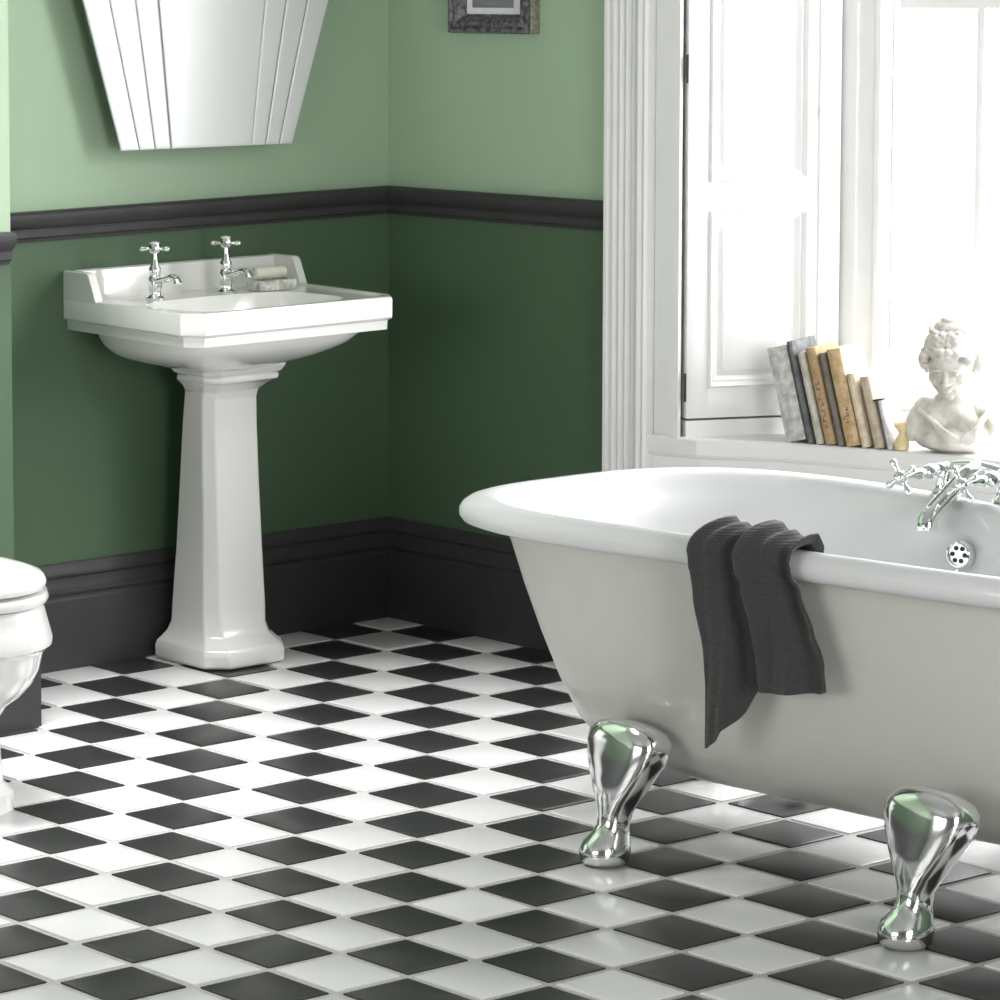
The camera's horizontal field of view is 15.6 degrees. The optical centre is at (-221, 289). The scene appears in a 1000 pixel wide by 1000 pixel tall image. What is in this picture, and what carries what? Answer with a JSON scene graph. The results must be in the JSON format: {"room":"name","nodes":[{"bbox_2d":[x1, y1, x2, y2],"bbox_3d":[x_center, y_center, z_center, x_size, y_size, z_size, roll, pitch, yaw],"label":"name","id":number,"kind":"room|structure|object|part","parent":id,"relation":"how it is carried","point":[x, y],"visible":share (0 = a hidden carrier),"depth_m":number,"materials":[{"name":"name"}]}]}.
{"room":"bathroom","nodes":[
{"label":"bathroom","id":0,"kind":"room"},
{"bbox_2d":[0,0,388,566],"bbox_3d":[-1.195,-0.361,6.145,6.612,2.710,0.522,-5,7,-33],"label":"wall","id":1,"kind":"structure","parent":0,"point":[91,435],"depth_m":7.64,"materials":[{"name":"green paint"}]},
{"bbox_2d":[0,517,387,732],"bbox_3d":[-1.180,0.875,6.152,6.472,0.229,0.428,-5,7,-33],"label":"baseboard","id":2,"kind":"structure","parent":1,"relation":"attached to","point":[102,610],"depth_m":7.69,"materials":[{"name":"paint"}]},
{"bbox_2d":[0,186,387,264],"bbox_3d":[-1.199,0.034,6.074,6.472,0.064,0.414,-5,7,-33],"label":"trim","id":3,"kind":"structure","parent":1,"relation":"attached to","point":[58,224],"depth_m":7.65,"materials":[{"name":"paint"}]},
{"bbox_2d":[81,0,327,150],"bbox_3d":[0.919,-0.625,7.613,0.892,0.634,0.064,-5,7,-33],"label":"wall mirror","id":4,"kind":"object","parent":1,"relation":"attached to","point":[174,73],"visible":1,"depth_m":7.59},
{"bbox_2d":[388,0,603,538],"bbox_3d":[3.260,-0.351,5.250,0.150,2.710,6.612,-5,7,-33],"label":"wall","id":5,"kind":"structure","parent":0,"point":[495,330],"depth_m":7.74,"materials":[{"name":"green paint"}]},
{"bbox_2d":[388,517,549,651],"bbox_3d":[1.590,0.661,7.787,0.031,0.229,0.722,-5,7,-33],"label":"baseboard","id":6,"kind":"structure","parent":5,"relation":"attached to","point":[460,581],"depth_m":7.87,"materials":[{"name":"paint"}]},
{"bbox_2d":[448,0,538,33],"bbox_3d":[1.552,-0.739,7.646,0.033,0.360,0.252,-5,7,-33],"label":"picture frame","id":7,"kind":"object","parent":5,"relation":"attached to","point":[464,16],"visible":1,"depth_m":7.65,"materials":[{"name":"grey wood"}]},
{"bbox_2d":[472,0,513,7],"bbox_3d":[1.555,-0.739,7.652,0.002,0.248,0.124,-5,7,-33],"label":"photograph","id":8,"kind":"object","parent":7,"relation":"attached to","point":[475,3],"depth_m":7.66},
{"bbox_3d":[1.623,-0.730,7.544,0.025,0.358,0.004,-5,7,-33],"label":"frame","id":9,"kind":"part","parent":7,"relation":"part of","materials":[{"name":"beige wood"}]},
{"bbox_2d":[388,185,602,230],"bbox_3d":[1.570,-0.179,7.700,0.042,0.064,0.722,-5,7,-33],"label":"trim","id":10,"kind":"structure","parent":5,"relation":"attached to","point":[572,213],"depth_m":7.68,"materials":[{"name":"paint"}]},
{"bbox_2d":[602,0,656,471],"bbox_3d":[1.787,-0.488,7.327,0.080,2.600,0.135,-5,7,-33],"label":"trim","id":11,"kind":"structure","parent":5,"relation":"attached to","point":[630,26],"depth_m":7.34,"materials":[{"name":"white paint"}]},
{"bbox_2d":[647,0,999,502],"bbox_3d":[2.655,-0.394,6.736,0.852,2.500,1.876,-5,7,-33],"label":"window","id":12,"kind":"structure","parent":5,"relation":"in","point":[874,32],"depth_m":7.25,"materials":[{"name":"white paint"}]},
{"bbox_2d":[681,0,842,418],"bbox_3d":[2.026,-0.608,7.223,0.339,1.750,0.050,-2,6,-8],"label":"window shutter","id":13,"kind":"object","parent":12,"relation":"attached to","point":[762,79],"visible":0.87,"depth_m":7.26,"materials":[{"name":"white paint"}]},
{"bbox_3d":[2.028,0.016,7.289,0.215,0.369,0.026,-2,6,-8],"label":"shutter panel","id":14,"kind":"part","parent":13,"relation":"part of","materials":[{"name":"white paint"}]},
{"bbox_3d":[2.012,-0.827,7.204,0.215,1.210,0.026,-2,6,-8],"label":"shutter panel","id":15,"kind":"part","parent":13,"relation":"part of","materials":[{"name":"white paint"}]},
{"bbox_3d":[2.153,-0.369,7.251,0.018,0.018,0.022,-2,6,-8],"label":"knob","id":16,"kind":"part","parent":13,"relation":"part of","materials":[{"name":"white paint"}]},
{"bbox_2d":[767,343,806,441],"bbox_3d":[2.095,0.206,7.226,0.084,0.200,0.134,3,7,38],"label":"book","id":17,"kind":"object","parent":12,"relation":"on","point":[779,357],"visible":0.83,"depth_m":7.17,"materials":[{"name":"grey paper"}]},
{"bbox_2d":[787,335,816,443],"bbox_3d":[2.115,0.204,7.204,0.060,0.209,0.122,3,7,38],"label":"book","id":18,"kind":"object","parent":12,"relation":"on","point":[796,346],"visible":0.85,"depth_m":7.16,"materials":[{"name":"grey paper"}]},
{"bbox_2d":[798,351,825,443],"bbox_3d":[2.133,0.215,7.192,0.057,0.188,0.122,3,7,38],"label":"book","id":19,"kind":"object","parent":12,"relation":"on","point":[803,358],"visible":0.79,"depth_m":7.15,"materials":[{"name":"paper"}]},
{"bbox_2d":[806,341,837,444],"bbox_3d":[2.149,0.211,7.177,0.065,0.200,0.124,3,7,38],"label":"book","id":20,"kind":"object","parent":12,"relation":"on","point":[812,352],"visible":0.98,"depth_m":7.13,"materials":[{"name":"paper"}]},
{"bbox_3d":[2.659,0.376,6.825,0.848,0.075,1.828,-5,7,-33],"label":"sill","id":21,"kind":"part","parent":12,"relation":"part of","materials":[{"name":"white paint"}]},
{"bbox_2d":[819,352,845,445],"bbox_3d":[2.167,0.217,7.165,0.056,0.189,0.122,3,7,38],"label":"book","id":22,"kind":"object","parent":12,"relation":"on","point":[824,361],"visible":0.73,"depth_m":7.12,"materials":[{"name":"brown paper"}]},
{"bbox_2d":[827,342,867,446],"bbox_3d":[2.188,0.212,7.150,0.072,0.201,0.129,3,7,38],"label":"book","id":23,"kind":"object","parent":12,"relation":"on","point":[844,360],"visible":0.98,"depth_m":7.10,"materials":[{"name":"brown paper"}]},
{"bbox_2d":[847,368,873,447],"bbox_3d":[2.205,0.239,7.125,0.050,0.152,0.102,3,7,38],"label":"book","id":24,"kind":"object","parent":12,"relation":"on","point":[854,382],"visible":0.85,"depth_m":7.09,"materials":[{"name":"beige paper"}]},
{"bbox_3d":[2.725,-0.626,6.889,1.380,1.912,0.114,4,7,39],"label":"frame","id":25,"kind":"part","parent":12,"relation":"part of","materials":[{"name":"white paint"}]},
{"bbox_2d":[860,371,890,448],"bbox_3d":[2.228,0.242,7.107,0.052,0.148,0.102,3,7,38],"label":"book","id":26,"kind":"object","parent":12,"relation":"on","point":[875,385],"visible":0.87,"depth_m":7.07,"materials":[{"name":"white paper"}]},
{"bbox_2d":[873,393,902,449],"bbox_3d":[2.243,0.266,7.090,0.038,0.105,0.094,3,7,38],"label":"book","id":27,"kind":"object","parent":12,"relation":"on","point":[889,406],"visible":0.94,"depth_m":7.07,"materials":[{"name":"white paper"}]},
{"bbox_2d":[894,422,909,450],"bbox_3d":[2.254,0.294,7.052,0.032,0.056,0.032,-5,7,-33],"label":"vase","id":28,"kind":"object","parent":12,"relation":"on","point":[901,443],"visible":1,"depth_m":7.04,"materials":[{"name":"beige ceramic"}]},
{"bbox_3d":[2.752,-0.156,6.912,1.144,0.868,0.030,4,7,39],"label":"sash","id":29,"kind":"part","parent":12,"relation":"part of","materials":[{"name":"white paint"}]},
{"bbox_2d":[905,314,999,452],"bbox_3d":[2.336,0.187,6.990,0.186,0.281,0.136,1,6,24],"label":"bust","id":30,"kind":"object","parent":12,"relation":"on","point":[951,421],"visible":1,"depth_m":6.97,"materials":[{"name":"stone"}]},
{"bbox_3d":[2.533,0.640,6.760,0.470,0.443,1.820,-5,7,-33],"label":"apron panel","id":31,"kind":"part","parent":12,"relation":"part of","materials":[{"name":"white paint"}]},
{"bbox_2d":[0,617,999,999],"bbox_3d":[0.519,1.218,3.600,6.778,0.002,6.950,-5,7,-33],"label":"floor","id":32,"kind":"structure","parent":0,"point":[387,808],"depth_m":5.97,"materials":[{"name":"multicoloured tile"}]},
{"bbox_2d":[0,557,52,816],"bbox_3d":[0.249,0.549,6.441,0.412,0.770,0.598,-5,7,-33],"label":"toilet","id":33,"kind":"object","parent":32,"relation":"on","point":[25,629],"visible":1,"depth_m":6.24,"materials":[{"name":"ceramic"}]},
{"bbox_3d":[0.286,0.516,6.381,0.356,0.028,0.437,-5,7,-33],"label":"lid","id":34,"kind":"part","parent":33,"relation":"part of","materials":[{"name":"ceramic"}]},
{"bbox_3d":[0.286,0.545,6.383,0.362,0.022,0.446,-5,7,-33],"label":"seat","id":35,"kind":"part","parent":33,"relation":"part of","materials":[{"name":"ceramic"}]},
{"bbox_2d":[63,236,391,669],"bbox_3d":[0.976,0.354,7.497,0.626,0.920,0.463,-5,7,-33],"label":"pedestal sink","id":36,"kind":"object","parent":32,"relation":"on","point":[199,319],"visible":0.98,"depth_m":7.54,"materials":[{"name":"ceramic"}]},
{"bbox_3d":[0.799,-0.088,7.479,0.052,0.022,0.053,-5,7,-33],"label":"cross handle","id":37,"kind":"part","parent":36,"relation":"part of","materials":[{"name":"silver metal"}]},
{"bbox_3d":[0.964,-0.102,7.587,0.052,0.022,0.053,-5,7,-33],"label":"cross handle","id":38,"kind":"part","parent":36,"relation":"part of","materials":[{"name":"silver metal"}]},
{"bbox_2d":[63,253,391,372],"bbox_3d":[0.971,0.064,7.468,0.626,0.218,0.463,-5,7,-33],"label":"basin","id":39,"kind":"object","parent":36,"relation":"in","point":[200,315],"depth_m":7.39,"materials":[{"name":"ceramic"}]},
{"bbox_2d":[246,277,296,290],"bbox_3d":[1.070,-0.013,7.641,0.104,0.022,0.060,-5,7,-33],"label":"soap dish","id":40,"kind":"object","parent":36,"relation":"on","point":[283,283],"visible":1,"depth_m":7.62,"materials":[{"name":"beige stone"}]},
{"bbox_2d":[251,265,286,279],"bbox_3d":[1.066,-0.038,7.648,0.088,0.028,0.028,-4,7,-31],"label":"soap bar","id":41,"kind":"object","parent":40,"relation":"on","point":[279,271],"visible":0.93,"depth_m":7.63,"materials":[{"name":"beige wax"}]},
{"bbox_2d":[459,459,999,951],"bbox_3d":[1.797,0.639,5.876,0.831,0.646,1.416,-5,7,-33],"label":"bathtub","id":42,"kind":"object","parent":32,"relation":"on","point":[901,601],"visible":0.97,"depth_m":5.85,"materials":[{"name":"ceramic"}]},
{"bbox_2d":[686,515,825,748],"bbox_3d":[1.595,0.565,5.652,0.133,0.383,0.238,-5,7,-33],"label":"towel","id":43,"kind":"object","parent":42,"relation":"hanging from","point":[755,626],"visible":0.99,"depth_m":5.63,"materials":[{"name":"grey fabric"}]},
{"bbox_3d":[1.939,0.324,6.070,0.025,0.061,0.061,-5,7,-33],"label":"cross handle","id":44,"kind":"part","parent":42,"relation":"part of","materials":[{"name":"silver metal"}]},
{"bbox_3d":[2.018,0.354,6.053,0.160,0.111,0.039,-5,7,-33],"label":"spout","id":45,"kind":"part","parent":42,"relation":"part of","materials":[{"name":"silver metal"}]},
{"bbox_3d":[2.014,0.331,5.978,0.025,0.061,0.061,-5,7,-33],"label":"cross handle","id":46,"kind":"part","parent":42,"relation":"part of","materials":[{"name":"silver metal"}]}
]}

